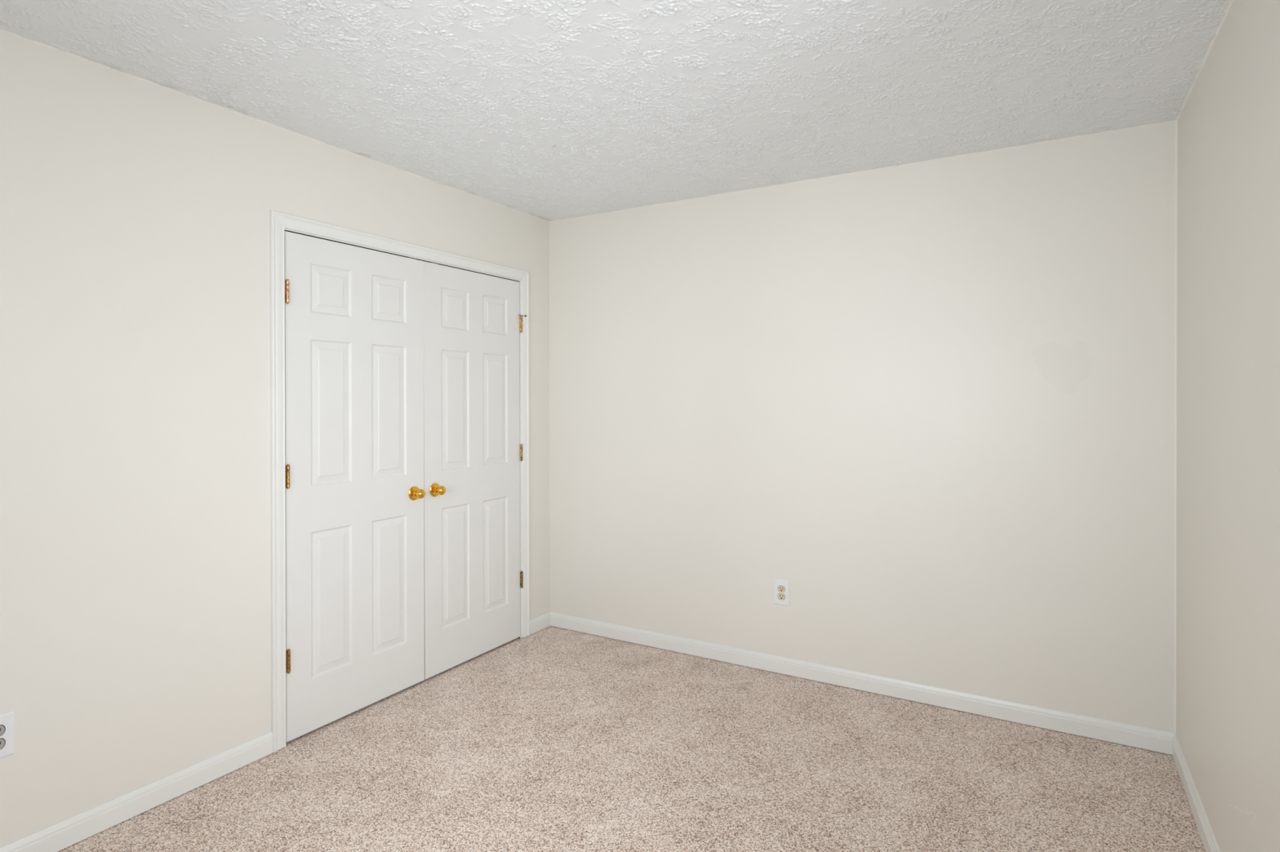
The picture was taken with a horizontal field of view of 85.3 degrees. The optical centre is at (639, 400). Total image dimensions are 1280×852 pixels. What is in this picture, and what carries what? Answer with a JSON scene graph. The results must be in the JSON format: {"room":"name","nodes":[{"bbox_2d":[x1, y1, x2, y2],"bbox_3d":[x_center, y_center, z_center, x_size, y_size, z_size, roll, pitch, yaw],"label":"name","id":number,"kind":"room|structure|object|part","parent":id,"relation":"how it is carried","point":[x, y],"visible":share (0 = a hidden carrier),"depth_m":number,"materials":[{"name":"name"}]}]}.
{"room":"empty bedroom","nodes":[
{"label":"empty bedroom","id":0,"kind":"room"},
{"bbox_2d":[0,29,550,848],"bbox_3d":[-1.612,0.148,2.507,0.120,2.440,4.240,0,0,30],"label":"wall","id":1,"kind":"structure","parent":0,"point":[135,587],"depth_m":2.33,"materials":[{"name":"beige paint"}]},
{"bbox_2d":[0,710,14,759],"bbox_3d":[-1.842,0.967,1.991,0.008,0.127,0.083,0,0,30],"label":"electrical outlet","id":2,"kind":"object","parent":1,"relation":"attached to","point":[7,719],"visible":1,"depth_m":2.01,"materials":[{"name":"white plastic"}]},
{"bbox_2d":[0,738,4,749],"bbox_3d":[-1.841,0.987,1.990,0.003,0.029,0.034,0,0,30],"label":"receptacle","id":3,"kind":"object","parent":2,"relation":"attached to","point":[2,740],"depth_m":2.00,"materials":[{"name":"grey plastic"}]},
{"bbox_2d":[0,725,4,736],"bbox_3d":[-1.841,0.948,1.989,0.003,0.029,0.034,0,0,30],"label":"receptacle","id":4,"kind":"object","parent":2,"relation":"attached to","point":[2,727],"depth_m":2.00,"materials":[{"name":"grey plastic"}]},
{"bbox_2d":[0,731,273,851],"bbox_3d":[-1.996,1.329,1.724,0.014,0.080,2.251,0,0,30],"label":"baseboard","id":5,"kind":"structure","parent":1,"relation":"attached to","point":[56,837],"depth_m":2.30,"materials":[{"name":"white paint"}]},
{"bbox_2d":[0,28,549,222],"bbox_3d":[-1.559,-1.069,2.470,0.007,0.007,4.000,0,0,30],"label":"trim","id":6,"kind":"structure","parent":1,"relation":"attached to","point":[36,42],"depth_m":2.55,"materials":[{"name":"beige paint"}]},
{"bbox_2d":[284,231,425,742],"bbox_3d":[-1.209,0.338,3.047,0.100,2.030,0.710,0,0,30],"label":"door","id":7,"kind":"structure","parent":1,"relation":"in","point":[355,493],"depth_m":3.01,"materials":[{"name":"white paint"}]},
{"bbox_3d":[-1.071,0.440,3.303,0.008,0.067,0.067,0,0,30],"label":"knob","id":8,"kind":"part","parent":7,"relation":"part of","materials":[{"name":"gold metal"}]},
{"bbox_3d":[-1.044,0.440,3.287,0.059,0.046,0.046,0,0,30],"label":"knob","id":9,"kind":"part","parent":7,"relation":"part of","materials":[{"name":"gold metal"}]},
{"bbox_2d":[269,209,529,752],"bbox_3d":[-1.087,0.312,3.384,0.137,2.104,1.542,0,0,30],"label":"door frame","id":10,"kind":"structure","parent":1,"relation":"attached to","point":[278,221],"depth_m":2.73,"materials":[{"name":"white paint"}]},
{"bbox_2d":[423,261,526,679],"bbox_3d":[-0.842,0.335,3.673,0.100,2.030,0.742,0,0,30],"label":"door","id":11,"kind":"structure","parent":1,"relation":"in","point":[473,322],"depth_m":3.62,"materials":[{"name":"white paint"}]},
{"bbox_3d":[-1.005,0.439,3.415,0.008,0.067,0.067,0,0,30],"label":"knob","id":12,"kind":"part","parent":11,"relation":"part of","materials":[{"name":"gold metal"}]},
{"bbox_3d":[-0.979,0.439,3.399,0.059,0.046,0.046,0,0,30],"label":"knob","id":13,"kind":"part","parent":11,"relation":"part of","materials":[{"name":"gold metal"}]},
{"bbox_2d":[529,611,550,635],"bbox_3d":[-0.592,1.317,4.113,0.014,0.080,0.208,0,0,30],"label":"baseboard","id":14,"kind":"structure","parent":1,"relation":"attached to","point":[538,624],"depth_m":4.10,"materials":[{"name":"white paint"}]},
{"bbox_2d":[0,0,1231,221],"bbox_3d":[-0.530,-1.117,1.865,3.893,0.106,4.240,0,0,30],"label":"ceiling","id":15,"kind":"structure","parent":0,"point":[548,110],"depth_m":2.28,"materials":[{"name":"paint"}]},
{"bbox_2d":[57,626,1205,851],"bbox_3d":[-0.527,1.420,1.876,3.893,0.100,4.240,0,0,30],"label":"floor","id":16,"kind":"structure","parent":0,"point":[551,739],"depth_m":2.53,"materials":[{"name":"beige carpet"}]},
{"bbox_2d":[549,120,1175,733],"bbox_3d":[0.787,0.142,3.486,3.023,2.440,0.120,0,0,30],"label":"wall","id":17,"kind":"structure","parent":0,"point":[932,401],"depth_m":3.20,"materials":[{"name":"beige paint"}]},
{"bbox_2d":[773,578,790,606],"bbox_3d":[0.706,0.957,3.464,0.083,0.127,0.008,0,0,30],"label":"electrical outlet","id":18,"kind":"object","parent":17,"relation":"attached to","point":[781,588],"visible":1,"depth_m":3.46,"materials":[{"name":"white plastic"}]},
{"bbox_2d":[777,593,784,599],"bbox_3d":[0.705,0.977,3.462,0.034,0.029,0.003,0,0,30],"label":"receptacle","id":19,"kind":"object","parent":18,"relation":"attached to","point":[780,596],"depth_m":3.46,"materials":[{"name":"beige plastic"}]},
{"bbox_2d":[777,586,784,591],"bbox_3d":[0.705,0.938,3.462,0.034,0.029,0.003,0,0,30],"label":"receptacle","id":20,"kind":"object","parent":18,"relation":"attached to","point":[780,588],"depth_m":3.46,"materials":[{"name":"beige plastic"}]},
{"bbox_2d":[550,612,1174,755],"bbox_3d":[0.754,1.319,3.434,3.023,0.080,0.014,0,0,30],"label":"baseboard","id":21,"kind":"structure","parent":17,"relation":"attached to","point":[1139,737],"depth_m":3.19,"materials":[{"name":"white paint"}]},
{"bbox_2d":[549,120,1176,222],"bbox_3d":[0.754,-1.075,3.427,3.023,0.007,0.007,0,0,30],"label":"trim","id":22,"kind":"structure","parent":17,"relation":"attached to","point":[1173,120],"depth_m":3.21,"materials":[{"name":"beige paint"}]},
{"bbox_2d":[1173,120,1177,733],"bbox_3d":[2.056,0.104,2.667,0.007,2.354,0.007,0,0,30],"label":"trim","id":23,"kind":"structure","parent":17,"relation":"attached to","point":[1175,360],"depth_m":2.67,"materials":[{"name":"beige paint"}]},
{"bbox_2d":[1176,0,1279,851],"bbox_3d":[1.098,0.152,0.914,0.120,2.440,4.240,0,0,30],"label":"wall","id":24,"kind":"structure","parent":0,"point":[1228,444],"depth_m":1.87,"materials":[{"name":"beige paint"}]},
{"bbox_2d":[1172,733,1220,851],"bbox_3d":[1.041,1.329,0.953,0.014,0.080,4.000,0,0,30],"label":"baseboard","id":25,"kind":"structure","parent":24,"relation":"attached to","point":[1206,835],"depth_m":2.28,"materials":[{"name":"white paint"}]},
{"bbox_2d":[1175,0,1233,120],"bbox_3d":[1.041,-1.063,0.941,0.011,0.011,4.000,0,0,30],"label":"trim","id":26,"kind":"structure","parent":24,"relation":"attached to","point":[1223,19],"depth_m":2.16,"materials":[{"name":"beige paint"}]}
]}

